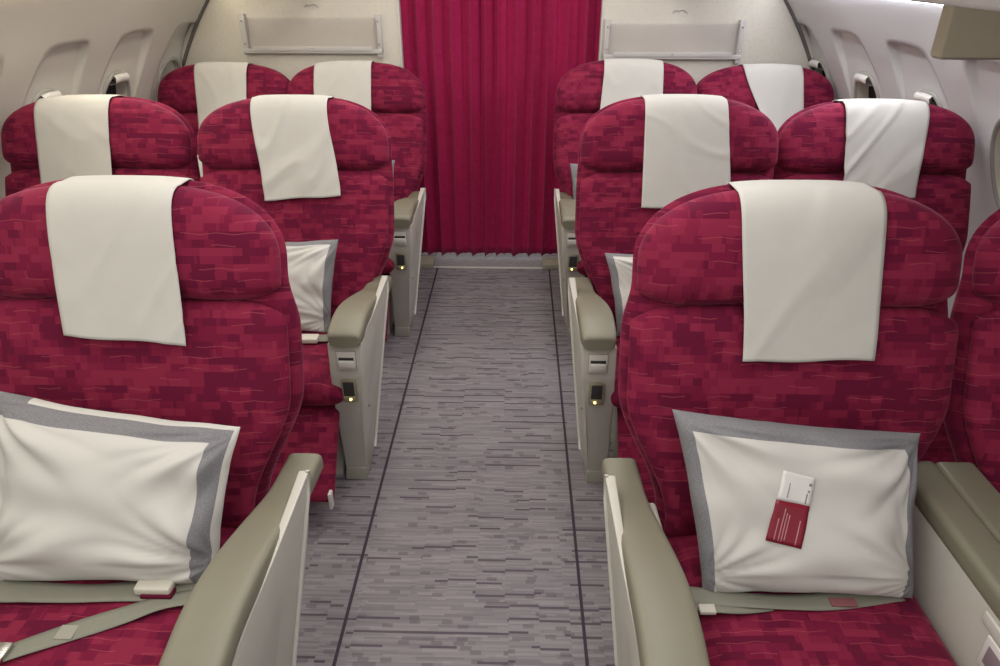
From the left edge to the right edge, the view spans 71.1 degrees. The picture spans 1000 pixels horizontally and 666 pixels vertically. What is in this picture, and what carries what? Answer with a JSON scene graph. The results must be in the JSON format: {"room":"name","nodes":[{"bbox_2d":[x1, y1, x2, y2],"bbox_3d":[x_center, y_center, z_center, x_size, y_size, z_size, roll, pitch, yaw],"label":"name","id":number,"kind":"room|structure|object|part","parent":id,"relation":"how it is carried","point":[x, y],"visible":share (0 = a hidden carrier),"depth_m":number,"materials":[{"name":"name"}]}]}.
{"room":"aircraft cabin","nodes":[
{"label":"aircraft cabin","id":0,"kind":"room"},
{"bbox_2d":[0,0,205,198],"bbox_3d":[-1.412,-0.537,2.305,1.227,2.020,6.343,2,28,3],"label":"wall","id":1,"kind":"structure","parent":0,"point":[70,47],"depth_m":2.76,"materials":[{"name":"beige plastic"}]},
{"bbox_2d":[32,88,61,102],"bbox_3d":[-1.818,-0.780,2.782,0.187,0.367,0.237,1,28,1],"label":"window","id":2,"kind":"structure","parent":1,"relation":"in","point":[49,92],"depth_m":2.69,"materials":[{"name":"white plastic"}]},
{"bbox_3d":[-1.762,-0.910,2.710,0.074,0.043,0.104,1,28,1],"label":"shade handle","id":3,"kind":"part","parent":2,"relation":"part of","materials":[{"name":"white plastic"}]},
{"bbox_2d":[102,70,130,96],"bbox_3d":[-1.778,-1.009,3.208,0.187,0.367,0.237,1,28,1],"label":"window","id":4,"kind":"structure","parent":1,"relation":"in","point":[117,83],"depth_m":3.19,"materials":[{"name":"white plastic"}]},
{"bbox_3d":[-1.813,-1.019,3.204,0.107,0.310,0.197,1,28,1],"label":"pane","id":5,"kind":"part","parent":4,"relation":"part of","materials":[{"name":"black glass"}]},
{"bbox_3d":[-1.721,-1.140,3.137,0.074,0.043,0.104,1,28,1],"label":"shade handle","id":6,"kind":"part","parent":4,"relation":"part of","materials":[{"name":"white plastic"}]},
{"bbox_2d":[155,56,179,101],"bbox_3d":[-1.743,-1.239,3.635,0.174,0.367,0.237,1,28,1],"label":"window","id":7,"kind":"structure","parent":1,"relation":"in","point":[172,63],"depth_m":3.56,"materials":[{"name":"white plastic"}]},
{"bbox_2d":[296,252,614,665],"bbox_3d":[-0.046,0.389,2.767,4.000,0.050,6.300,1,28,1],"label":"floor","id":8,"kind":"structure","parent":0,"point":[469,559],"depth_m":2.33,"materials":[{"name":"grey carpet"}]},
{"bbox_2d":[1,96,200,195],"bbox_3d":[-1.456,-0.121,2.407,0.696,1.190,0.932,1,28,1],"label":"passenger seat","id":9,"kind":"object","parent":8,"relation":"on","point":[147,137],"visible":0.25,"depth_m":2.47,"materials":[{"name":"red fabric"}]},
{"bbox_2d":[34,94,123,183],"bbox_3d":[-1.493,-0.673,2.509,0.262,0.328,0.244,1,28,1],"label":"headrest cover","id":10,"kind":"object","parent":9,"relation":"attached to","point":[72,131],"visible":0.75,"depth_m":2.45,"materials":[{"name":"beige fabric"}]},
{"bbox_2d":[5,168,188,195],"bbox_3d":[-1.451,-0.324,2.554,0.676,0.508,0.225,1,28,1],"label":"cushion","id":11,"kind":"object","parent":9,"relation":"on","point":[19,179],"depth_m":2.50,"materials":[{"name":"red fabric"}]},
{"bbox_2d":[0,179,322,665],"bbox_3d":[-0.799,0.393,1.437,0.782,1.206,0.892,1,28,1],"label":"passenger seat","id":12,"kind":"object","parent":8,"relation":"on","point":[240,364],"visible":0.7,"depth_m":1.49,"materials":[{"name":"red fabric"}]},
{"bbox_2d":[0,526,236,665],"bbox_3d":[-0.827,0.579,1.493,0.516,0.134,0.500,1,28,1],"label":"seat cushion","id":13,"kind":"object","parent":12,"relation":"on","point":[71,622],"depth_m":1.38,"materials":[{"name":"red fabric"}]},
{"bbox_2d":[0,391,239,583],"bbox_3d":[-0.814,0.331,1.453,0.521,0.365,0.226,1,28,1],"label":"pillow","id":14,"kind":"object","parent":12,"relation":"on","point":[86,494],"visible":0.97,"depth_m":1.41,"materials":[{"name":"white fabric"}]},
{"bbox_2d":[46,175,193,345],"bbox_3d":[-0.804,-0.164,1.522,0.265,0.320,0.217,1,28,1],"label":"headrest cover","id":15,"kind":"object","parent":12,"relation":"attached to","point":[110,237],"visible":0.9,"depth_m":1.46,"materials":[{"name":"beige fabric"}]},
{"bbox_2d":[0,298,290,527],"bbox_3d":[-0.821,0.190,1.592,0.704,0.520,0.194,1,28,1],"label":"cushion","id":16,"kind":"object","parent":12,"relation":"on","point":[233,368],"depth_m":1.54,"materials":[{"name":"red fabric"}]},
{"bbox_3d":[-0.819,0.095,1.617,0.724,0.850,0.283,1,28,1],"label":"backrest","id":17,"kind":"part","parent":12,"relation":"part of","materials":[{"name":"red fabric"}]},
{"bbox_3d":[-0.500,0.693,1.474,0.126,0.552,0.502,1,28,1],"label":"armrest","id":18,"kind":"part","parent":12,"relation":"part of","materials":[{"name":"grey plastic"}]},
{"bbox_3d":[-0.462,0.675,1.452,0.065,0.595,0.482,2,28,3],"label":"panel","id":19,"kind":"part","parent":12,"relation":"part of","materials":[{"name":"grey plastic"}]},
{"bbox_3d":[-0.459,0.609,1.548,0.024,0.567,0.284,6,29,11],"label":"edge panel","id":20,"kind":"part","parent":12,"relation":"part of","materials":[{"name":"grey plastic"}]},
{"bbox_2d":[158,64,289,154],"bbox_3d":[-1.384,-0.626,3.375,0.696,1.161,1.008,1,28,1],"label":"passenger seat","id":21,"kind":"object","parent":8,"relation":"on","point":[176,90],"visible":0.12,"depth_m":3.46,"materials":[{"name":"red fabric"}]},
{"bbox_2d":[180,113,198,154],"bbox_3d":[-1.379,-0.829,3.512,0.676,0.487,0.271,1,28,1],"label":"cushion","id":22,"kind":"object","parent":21,"relation":"on","point":[192,118],"depth_m":3.48,"materials":[{"name":"red fabric"}]},
{"bbox_2d":[197,155,202,176],"bbox_3d":[-1.362,-0.677,3.352,0.480,0.326,0.172,1,28,1],"label":"pillow","id":23,"kind":"object","parent":21,"relation":"on","point":[199,161],"visible":0.02,"depth_m":3.30,"materials":[{"name":"white fabric"}]},
{"bbox_2d":[194,62,254,126],"bbox_3d":[-1.375,-1.175,3.499,0.262,0.328,0.282,1,28,1],"label":"headrest cover","id":24,"kind":"object","parent":21,"relation":"attached to","point":[217,84],"visible":0.67,"depth_m":3.44,"materials":[{"name":"beige fabric"}]},
{"bbox_2d":[197,98,394,509],"bbox_3d":[-0.741,-0.101,2.365,0.706,1.195,0.972,1,28,1],"label":"passenger seat","id":25,"kind":"object","parent":8,"relation":"on","point":[337,419],"visible":0.55,"depth_m":2.44,"materials":[{"name":"red fabric"}]},
{"bbox_2d":[200,169,388,316],"bbox_3d":[-0.738,-0.314,2.534,0.676,0.512,0.217,1,28,1],"label":"cushion","id":26,"kind":"object","parent":25,"relation":"on","point":[358,218],"depth_m":2.49,"materials":[{"name":"red fabric"}]},
{"bbox_2d":[250,94,340,200],"bbox_3d":[-0.708,-0.664,2.483,0.306,0.333,0.236,1,28,1],"label":"headrest cover","id":27,"kind":"object","parent":25,"relation":"attached to","point":[293,142],"visible":0.96,"depth_m":2.42,"materials":[{"name":"beige fabric"}]},
{"bbox_3d":[-0.737,-0.407,2.565,0.696,0.837,0.322,1,28,1],"label":"backrest","id":28,"kind":"part","parent":25,"relation":"part of","materials":[{"name":"red fabric"}]},
{"bbox_2d":[285,239,337,332],"bbox_3d":[-0.781,-0.159,2.414,0.453,0.302,0.162,1,28,1],"label":"pillow","id":29,"kind":"object","parent":25,"relation":"on","point":[310,263],"visible":0.38,"depth_m":2.38,"materials":[{"name":"white fabric"}]},
{"bbox_2d":[301,317,342,405],"bbox_3d":[-0.745,0.080,2.421,0.516,0.134,0.500,1,28,1],"label":"seat cushion","id":30,"kind":"object","parent":25,"relation":"on","point":[322,387],"depth_m":2.21,"materials":[{"name":"red fabric"}]},
{"bbox_3d":[-0.574,0.269,2.575,0.040,0.345,0.357,1,28,1],"label":"leg","id":31,"kind":"part","parent":25,"relation":"part of","materials":[{"name":"grey plastic"}]},
{"bbox_3d":[-0.470,0.080,2.153,0.061,0.067,0.022,1,28,1],"label":"latch panel","id":32,"kind":"part","parent":25,"relation":"part of","materials":[{"name":"grey plastic"}]},
{"bbox_3d":[-0.470,0.086,2.143,0.057,0.063,0.004,1,28,1],"label":"latch plate","id":33,"kind":"part","parent":25,"relation":"part of","materials":[{"name":"grey plastic"}]},
{"bbox_2d":[343,396,355,401],"bbox_3d":[-0.473,0.205,2.209,0.038,0.020,0.019,1,28,1],"label":"light","id":34,"kind":"object","parent":25,"relation":"on","point":[345,398],"depth_m":2.20,"materials":[{"name":"gold metal"}]},
{"bbox_3d":[-0.476,0.175,2.436,0.126,0.552,0.426,1,28,1],"label":"armrest","id":35,"kind":"part","parent":25,"relation":"part of","materials":[{"name":"grey plastic"}]},
{"bbox_3d":[-0.438,0.156,2.415,0.065,0.595,0.406,2,28,4],"label":"panel","id":36,"kind":"part","parent":25,"relation":"part of","materials":[{"name":"grey plastic"}]},
{"bbox_2d":[287,62,426,340],"bbox_3d":[-0.705,-0.616,3.347,0.698,1.172,0.997,-1,28,-2],"label":"passenger seat","id":37,"kind":"object","parent":8,"relation":"on","point":[398,96],"visible":0.4,"depth_m":3.42,"materials":[{"name":"red fabric"}]},
{"bbox_2d":[314,60,374,109],"bbox_3d":[-0.766,-1.170,3.466,0.281,0.326,0.267,1,28,1],"label":"headrest cover","id":38,"kind":"object","parent":37,"relation":"attached to","point":[346,80],"visible":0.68,"depth_m":3.40,"materials":[{"name":"beige fabric"}]},
{"bbox_2d":[381,256,394,273],"bbox_3d":[-0.727,-0.420,3.349,0.516,0.134,0.500,1,28,1],"label":"seat cushion","id":39,"kind":"object","parent":37,"relation":"on","point":[389,268],"depth_m":3.13,"materials":[{"name":"red fabric"}]},
{"bbox_3d":[-0.556,-0.231,3.503,0.040,0.345,0.357,1,28,1],"label":"leg","id":40,"kind":"part","parent":37,"relation":"part of","materials":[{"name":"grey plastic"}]},
{"bbox_2d":[375,113,422,201],"bbox_3d":[-0.720,-0.820,3.488,0.676,0.495,0.256,1,28,1],"label":"seat back","id":41,"kind":"object","parent":37,"relation":"on","point":[405,130],"depth_m":3.45,"materials":[{"name":"red fabric"}]},
{"bbox_3d":[-0.439,-0.420,3.082,0.061,0.067,0.022,1,28,1],"label":"latch panel","id":42,"kind":"part","parent":37,"relation":"part of","materials":[{"name":"grey plastic"}]},
{"bbox_3d":[-0.439,-0.414,3.071,0.057,0.063,0.004,1,28,1],"label":"latch plate","id":43,"kind":"part","parent":37,"relation":"part of","materials":[{"name":"grey plastic"}]},
{"bbox_3d":[-0.718,-0.909,3.528,0.696,0.810,0.388,1,28,1],"label":"backrest","id":44,"kind":"part","parent":37,"relation":"part of","materials":[{"name":"red fabric"}]},
{"bbox_2d":[397,265,405,269],"bbox_3d":[-0.442,-0.295,3.137,0.038,0.020,0.019,1,28,1],"label":"light","id":45,"kind":"object","parent":37,"relation":"on","point":[399,267],"depth_m":3.13,"materials":[{"name":"gold metal"}]},
{"bbox_3d":[-0.445,-0.325,3.364,0.126,0.552,0.426,1,28,1],"label":"armrest","id":46,"kind":"part","parent":37,"relation":"part of","materials":[{"name":"grey plastic"}]},
{"bbox_3d":[-0.407,-0.344,3.344,0.065,0.595,0.406,2,28,4],"label":"panel","id":47,"kind":"part","parent":37,"relation":"part of","materials":[{"name":"grey plastic"}]},
{"bbox_2d":[332,268,437,665],"bbox_3d":[-0.427,0.733,2.076,0.009,0.003,4.740,1,28,1],"label":"trim","id":48,"kind":"structure","parent":8,"relation":"on","point":[410,371],"depth_m":2.36,"materials":[{"name":"carpet"}]},
{"bbox_2d":[548,269,588,665],"bbox_3d":[0.234,0.740,2.062,0.009,0.003,4.740,1,28,1],"label":"trim","id":49,"kind":"structure","parent":8,"relation":"on","point":[558,366],"depth_m":2.36,"materials":[{"name":"carpet"}]},
{"bbox_2d":[553,60,696,337],"bbox_3d":[0.605,-0.598,3.292,0.700,1.190,0.935,1,28,1],"label":"passenger seat","id":50,"kind":"object","parent":8,"relation":"on","point":[578,94],"visible":0.33,"depth_m":3.35,"materials":[{"name":"red fabric"}]},
{"bbox_3d":[0.299,-0.336,3.329,0.065,0.595,0.406,-1,28,-1],"label":"panel","id":51,"kind":"part","parent":50,"relation":"part of","materials":[{"name":"grey plastic"}]},
{"bbox_3d":[0.322,-0.406,3.055,0.057,0.063,0.004,1,28,1],"label":"latch plate","id":52,"kind":"part","parent":50,"relation":"part of","materials":[{"name":"grey plastic"}]},
{"bbox_2d":[568,267,576,271],"bbox_3d":[0.324,-0.286,3.121,0.038,0.020,0.019,1,28,1],"label":"light","id":53,"kind":"object","parent":50,"relation":"on","point":[570,269],"depth_m":3.11,"materials":[{"name":"gold metal"}]},
{"bbox_3d":[0.337,-0.317,3.348,0.126,0.552,0.426,1,28,1],"label":"armrest","id":54,"kind":"part","parent":50,"relation":"part of","materials":[{"name":"grey plastic"}]},
{"bbox_2d":[570,163,577,199],"bbox_3d":[0.584,-0.642,3.323,0.509,0.290,0.168,1,28,1],"label":"pillow","id":55,"kind":"object","parent":50,"relation":"on","point":[573,166],"visible":0.06,"depth_m":3.31,"materials":[{"name":"white fabric"}]},
{"bbox_2d":[556,113,594,197],"bbox_3d":[0.612,-0.801,3.440,0.676,0.508,0.225,1,28,1],"label":"cushion","id":56,"kind":"object","parent":50,"relation":"on","point":[569,126],"depth_m":3.40,"materials":[{"name":"red fabric"}]},
{"bbox_3d":[0.613,-0.892,3.472,0.696,0.832,0.336,1,28,1],"label":"backrest","id":57,"kind":"part","parent":50,"relation":"part of","materials":[{"name":"red fabric"}]},
{"bbox_2d":[577,260,586,275],"bbox_3d":[0.605,-0.405,3.321,0.516,0.134,0.500,1,28,1],"label":"seat cushion","id":58,"kind":"object","parent":50,"relation":"on","point":[581,271],"depth_m":3.11,"materials":[{"name":"red fabric"}]},
{"bbox_2d":[600,58,663,108],"bbox_3d":[0.626,-1.145,3.395,0.302,0.338,0.246,1,28,1],"label":"headrest cover","id":59,"kind":"object","parent":50,"relation":"attached to","point":[624,78],"visible":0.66,"depth_m":3.33,"materials":[{"name":"beige fabric"}]},
{"bbox_2d":[568,97,778,503],"bbox_3d":[0.593,-0.092,2.337,0.740,1.206,0.897,1,28,1],"label":"passenger seat","id":60,"kind":"object","parent":8,"relation":"on","point":[610,217],"visible":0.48,"depth_m":2.38,"materials":[{"name":"red fabric"}]},
{"bbox_3d":[0.276,0.164,2.400,0.065,0.595,0.406,-1,28,-1],"label":"panel","id":61,"kind":"part","parent":60,"relation":"part of","materials":[{"name":"grey plastic"}]},
{"bbox_2d":[590,399,601,404],"bbox_3d":[0.301,0.214,2.192,0.038,0.020,0.019,1,28,1],"label":"light","id":62,"kind":"object","parent":60,"relation":"on","point":[592,401],"depth_m":2.18,"materials":[{"name":"gold metal"}]},
{"bbox_3d":[0.314,0.184,2.419,0.126,0.552,0.426,1,28,1],"label":"armrest","id":63,"kind":"part","parent":60,"relation":"part of","materials":[{"name":"grey plastic"}]},
{"bbox_3d":[0.298,0.089,2.137,0.061,0.067,0.022,1,28,1],"label":"latch panel","id":64,"kind":"part","parent":60,"relation":"part of","materials":[{"name":"grey plastic"}]},
{"bbox_3d":[0.298,0.094,2.127,0.057,0.063,0.004,1,28,1],"label":"latch plate","id":65,"kind":"part","parent":60,"relation":"part of","materials":[{"name":"grey plastic"}]},
{"bbox_3d":[0.443,0.280,2.553,0.040,0.345,0.357,1,28,1],"label":"leg","id":66,"kind":"part","parent":60,"relation":"part of","materials":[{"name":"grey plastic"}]},
{"bbox_2d":[611,322,620,407],"bbox_3d":[0.611,0.095,2.392,0.516,0.134,0.500,1,28,1],"label":"seat cushion","id":67,"kind":"object","parent":60,"relation":"on","point":[615,401],"depth_m":2.20,"materials":[{"name":"red fabric"}]},
{"bbox_2d":[605,253,632,335],"bbox_3d":[0.594,-0.127,2.397,0.477,0.260,0.164,1,28,1],"label":"pillow","id":68,"kind":"object","parent":60,"relation":"on","point":[620,265],"visible":0.19,"depth_m":2.38,"materials":[{"name":"white fabric"}]},
{"bbox_3d":[0.620,-0.389,2.516,0.696,0.850,0.283,1,28,1],"label":"backrest","id":69,"kind":"part","parent":60,"relation":"part of","materials":[{"name":"red fabric"}]},
{"bbox_2d":[579,172,770,321],"bbox_3d":[0.618,-0.294,2.491,0.676,0.520,0.194,1,28,1],"label":"cushion","id":70,"kind":"object","parent":60,"relation":"on","point":[612,218],"depth_m":2.44,"materials":[{"name":"red fabric"}]},
{"bbox_2d":[640,94,729,207],"bbox_3d":[0.639,-0.633,2.425,0.305,0.347,0.227,1,28,1],"label":"headrest cover","id":71,"kind":"object","parent":60,"relation":"attached to","point":[687,146],"visible":0.94,"depth_m":2.36,"materials":[{"name":"beige fabric"}]},
{"bbox_2d":[696,65,833,110],"bbox_3d":[1.292,-0.595,3.319,0.696,1.161,1.008,1,28,1],"label":"passenger seat","id":72,"kind":"object","parent":8,"relation":"on","point":[732,83],"visible":0.1,"depth_m":3.40,"materials":[{"name":"red fabric"}]},
{"bbox_2d":[737,63,803,130],"bbox_3d":[1.327,-1.146,3.444,0.298,0.326,0.292,1,28,1],"label":"headrest cover","id":73,"kind":"object","parent":72,"relation":"attached to","point":[777,90],"visible":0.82,"depth_m":3.38,"materials":[{"name":"beige fabric"}]},
{"bbox_2d":[602,184,961,665],"bbox_3d":[0.602,0.408,1.408,0.778,1.206,0.892,1,28,1],"label":"passenger seat","id":74,"kind":"object","parent":8,"relation":"on","point":[682,332],"visible":0.67,"depth_m":1.47,"materials":[{"name":"red fabric"}]},
{"bbox_3d":[0.262,0.683,1.437,0.065,0.595,0.482,0,28,-1],"label":"panel","id":75,"kind":"part","parent":74,"relation":"part of","materials":[{"name":"grey plastic"}]},
{"bbox_3d":[0.300,0.702,1.457,0.126,0.552,0.502,1,28,1],"label":"armrest","id":76,"kind":"part","parent":74,"relation":"part of","materials":[{"name":"grey plastic"}]},
{"bbox_3d":[0.634,0.112,1.586,0.724,0.850,0.283,1,28,1],"label":"backrest","id":77,"kind":"part","parent":74,"relation":"part of","materials":[{"name":"red fabric"}]},
{"bbox_2d":[627,305,957,536],"bbox_3d":[0.633,0.206,1.562,0.704,0.520,0.194,1,28,1],"label":"cushion","id":78,"kind":"object","parent":74,"relation":"on","point":[689,358],"depth_m":1.51,"materials":[{"name":"red fabric"}]},
{"bbox_2d":[672,409,920,597],"bbox_3d":[0.608,0.354,1.429,0.521,0.340,0.225,1,28,1],"label":"pillow","id":79,"kind":"object","parent":74,"relation":"on","point":[858,538],"visible":0.96,"depth_m":1.39,"materials":[{"name":"white fabric"}]},
{"bbox_2d":[766,470,815,548],"bbox_3d":[0.571,0.344,1.373,0.068,0.132,0.091,12,30,21],"label":"card","id":80,"kind":"object","parent":79,"relation":"on","point":[788,522],"visible":1,"depth_m":1.37,"materials":[{"name":"red paper"}]},
{"bbox_2d":[726,180,886,361],"bbox_3d":[0.639,-0.138,1.494,0.304,0.339,0.225,1,28,1],"label":"headrest cover","id":81,"kind":"object","parent":74,"relation":"attached to","point":[813,251],"visible":0.95,"depth_m":1.43,"materials":[{"name":"beige fabric"}]},
{"bbox_2d":[667,535,956,665],"bbox_3d":[0.626,0.596,1.463,0.516,0.134,0.500,1,28,1],"label":"seat cushion","id":82,"kind":"object","parent":74,"relation":"on","point":[753,628],"depth_m":1.37,"materials":[{"name":"red fabric"}]},
{"bbox_2d":[773,101,974,463],"bbox_3d":[1.313,-0.091,2.355,0.696,1.186,0.945,1,28,1],"label":"passenger seat","id":83,"kind":"object","parent":8,"relation":"on","point":[812,141],"visible":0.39,"depth_m":2.42,"materials":[{"name":"red fabric"}]},
{"bbox_3d":[1.320,-0.385,2.535,0.696,0.827,0.349,1,28,1],"label":"backrest","id":84,"kind":"part","parent":83,"relation":"part of","materials":[{"name":"red fabric"}]},
{"bbox_2d":[783,173,970,252],"bbox_3d":[1.318,-0.293,2.501,0.676,0.505,0.233,1,28,1],"label":"cushion","id":85,"kind":"object","parent":83,"relation":"on","point":[947,194],"depth_m":2.45,"materials":[{"name":"red fabric"}]},
{"bbox_2d":[832,99,929,197],"bbox_3d":[1.325,-0.656,2.457,0.285,0.305,0.243,1,28,1],"label":"headrest cover","id":86,"kind":"object","parent":83,"relation":"attached to","point":[886,138],"visible":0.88,"depth_m":2.40,"materials":[{"name":"beige fabric"}]},
{"bbox_2d":[913,461,999,665],"bbox_3d":[0.969,0.678,1.504,0.170,0.640,0.490,1,28,1],"label":"console","id":87,"kind":"object","parent":8,"relation":"on","point":[956,513],"visible":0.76,"depth_m":1.40,"materials":[{"name":"grey plastic"}]},
{"bbox_3d":[1.011,0.422,1.365,0.087,0.050,0.490,1,28,1],"label":"lid","id":88,"kind":"part","parent":87,"relation":"part of","materials":[{"name":"beige plastic"}]},
{"bbox_3d":[0.886,0.593,1.254,0.007,0.070,0.068,1,28,1],"label":"notice plate","id":89,"kind":"part","parent":87,"relation":"part of","materials":[{"name":"grey plastic"}]},
{"bbox_3d":[0.887,0.541,1.236,0.010,0.025,0.105,1,28,1],"label":"raised panel","id":90,"kind":"part","parent":87,"relation":"part of","materials":[{"name":"grey plastic"}]},
{"bbox_2d":[943,209,999,492],"bbox_3d":[1.360,0.414,1.405,0.696,1.198,0.906,1,28,1],"label":"passenger seat","id":91,"kind":"object","parent":8,"relation":"on","point":[971,420],"visible":0.57,"depth_m":1.53,"materials":[{"name":"red fabric"}]},
{"bbox_2d":[963,310,999,492],"bbox_3d":[1.366,0.211,1.556,0.676,0.515,0.209,1,28,1],"label":"cushion","id":92,"kind":"object","parent":91,"relation":"on","point":[981,328],"depth_m":1.53,"materials":[{"name":"red fabric"}]},
{"bbox_2d":[180,0,819,84],"bbox_3d":[-0.027,-1.310,3.697,3.700,2.060,0.061,1,28,1],"label":"wall","id":93,"kind":"structure","parent":0,"point":[215,36],"depth_m":3.56,"materials":[{"name":"beige plastic"}]},
{"bbox_2d":[238,13,383,57],"bbox_3d":[-0.961,-1.516,3.571,0.718,0.207,0.040,1,28,1],"label":"pocket","id":94,"kind":"object","parent":93,"relation":"attached to","point":[242,19],"visible":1,"depth_m":3.58,"materials":[{"name":"grey plastic"}]},
{"bbox_3d":[-1.306,-1.530,3.579,0.028,0.191,0.029,1,28,1],"label":"post","id":95,"kind":"part","parent":94,"relation":"part of","materials":[{"name":"plastic"}]},
{"bbox_3d":[-0.961,-1.454,3.609,0.718,0.022,0.033,1,28,1],"label":"rail","id":96,"kind":"part","parent":94,"relation":"part of","materials":[{"name":"plastic"}]},
{"bbox_3d":[-0.616,-1.515,3.569,0.028,0.207,0.029,1,28,1],"label":"post","id":97,"kind":"part","parent":94,"relation":"part of","materials":[{"name":"plastic"}]},
{"bbox_3d":[-0.512,-1.329,3.706,0.012,2.015,0.050,1,28,1],"label":"trim","id":98,"kind":"part","parent":93,"relation":"part of","materials":[{"name":"grey plastic"}]},
{"bbox_2d":[420,256,434,267],"bbox_3d":[-0.455,-0.423,4.187,0.124,0.035,0.110,1,28,1],"label":"trim","id":99,"kind":"structure","parent":93,"relation":"attached to","point":[426,261],"depth_m":4.15,"materials":[{"name":"beige plastic"}]},
{"bbox_2d":[434,266,542,268],"bbox_3d":[-0.059,-0.388,4.153,0.671,0.005,0.016,1,28,1],"label":"trim","id":100,"kind":"structure","parent":93,"relation":"attached to","point":[434,266],"depth_m":4.15,"materials":[{"name":"grey plastic"}]},
{"bbox_2d":[434,252,545,266],"bbox_3d":[-0.051,-0.545,4.448,0.671,0.004,0.655,1,28,1],"label":"trim","id":101,"kind":"structure","parent":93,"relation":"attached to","point":[448,259],"depth_m":4.25,"materials":[{"name":"carpet"}]},
{"bbox_2d":[542,257,558,269],"bbox_3d":[0.388,-0.414,4.169,0.270,0.035,0.110,1,28,1],"label":"trim","id":102,"kind":"structure","parent":93,"relation":"attached to","point":[551,263],"depth_m":4.13,"materials":[{"name":"beige plastic"}]},
{"bbox_3d":[0.517,-1.317,3.685,0.012,2.015,0.050,1,28,1],"label":"trim","id":103,"kind":"part","parent":93,"relation":"part of","materials":[{"name":"grey plastic"}]},
{"bbox_2d":[602,19,745,63],"bbox_3d":[0.876,-1.474,3.544,0.700,0.205,0.040,1,28,1],"label":"pocket","id":104,"kind":"object","parent":93,"relation":"attached to","point":[736,56],"visible":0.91,"depth_m":3.56,"materials":[{"name":"grey plastic"}]},
{"bbox_3d":[0.541,-1.488,3.552,0.028,0.189,0.029,1,28,1],"label":"post","id":105,"kind":"part","parent":104,"relation":"part of","materials":[{"name":"plastic"}]},
{"bbox_3d":[0.877,-1.413,3.581,0.700,0.022,0.033,1,28,1],"label":"rail","id":106,"kind":"part","parent":104,"relation":"part of","materials":[{"name":"plastic"}]},
{"bbox_3d":[1.212,-1.473,3.542,0.028,0.205,0.029,1,28,1],"label":"post","id":107,"kind":"part","parent":104,"relation":"part of","materials":[{"name":"plastic"}]},
{"bbox_2d":[788,0,999,317],"bbox_3d":[1.279,-0.507,2.248,1.226,2.020,6.343,0,28,-1],"label":"wall","id":108,"kind":"structure","parent":0,"point":[892,41],"depth_m":2.66,"materials":[{"name":"plastic"}]},
{"bbox_2d":[809,57,829,81],"bbox_3d":[1.674,-1.229,3.616,0.187,0.367,0.237,1,28,1],"label":"window","id":109,"kind":"structure","parent":108,"relation":"in","point":[814,61],"depth_m":3.53,"materials":[{"name":"white plastic"}]},
{"bbox_3d":[1.617,-1.361,3.546,0.074,0.043,0.104,1,28,1],"label":"shade handle","id":110,"kind":"part","parent":109,"relation":"part of","materials":[{"name":"white plastic"}]},
{"bbox_2d":[854,71,879,98],"bbox_3d":[1.691,-0.999,3.188,0.187,0.367,0.237,1,28,1],"label":"window","id":111,"kind":"structure","parent":108,"relation":"in","point":[865,87],"depth_m":3.19,"materials":[{"name":"white plastic"}]},
{"bbox_3d":[1.635,-1.130,3.119,0.074,0.043,0.104,1,28,1],"label":"shade handle","id":112,"kind":"part","parent":111,"relation":"part of","materials":[{"name":"white plastic"}]},
{"bbox_3d":[1.727,-1.008,3.182,0.107,0.310,0.197,1,28,1],"label":"pane","id":113,"kind":"part","parent":111,"relation":"part of","materials":[{"name":"black glass"}]},
{"bbox_2d":[914,89,942,107],"bbox_3d":[1.709,-0.768,2.761,0.187,0.367,0.237,1,28,1],"label":"window","id":114,"kind":"structure","parent":108,"relation":"in","point":[926,95],"depth_m":2.67,"materials":[{"name":"white plastic"}]},
{"bbox_3d":[1.652,-0.900,2.691,0.074,0.043,0.104,1,28,1],"label":"shade handle","id":115,"kind":"part","parent":114,"relation":"part of","materials":[{"name":"white plastic"}]},
{"bbox_2d":[904,0,999,10],"bbox_3d":[0.976,-0.845,1.189,0.877,0.500,4.740,1,28,1],"label":"trim","id":116,"kind":"structure","parent":108,"relation":"attached to","point":[993,5],"depth_m":1.04,"materials":[{"name":"white plastic"}]},
{"bbox_2d":[930,5,999,59],"bbox_3d":[1.239,-0.768,1.738,0.273,0.164,0.052,1,28,1],"label":"monitor","id":117,"kind":"object","parent":108,"relation":"hanging from","point":[962,33],"visible":1,"depth_m":1.73,"materials":[{"name":"grey plastic"}]},
{"bbox_2d":[990,118,999,208],"bbox_3d":[1.733,-0.538,2.333,0.174,0.367,0.237,1,28,1],"label":"window","id":118,"kind":"structure","parent":108,"relation":"in","point":[995,138],"depth_m":2.42,"materials":[{"name":"grey plastic"}]},
{"bbox_3d":[-0.066,-1.464,1.770,1.760,0.040,6.300,1,28,1],"label":"ceiling","id":119,"kind":"structure","parent":0,"visible":0},
{"bbox_2d":[400,0,601,256],"bbox_3d":[0.020,-1.357,3.785,1.166,2.001,0.075,1,28,1],"label":"curtain","id":120,"kind":"object","parent":119,"relation":"hanging from","point":[490,72],"visible":0.66,"depth_m":3.85,"materials":[{"name":"fabric"}]}
]}

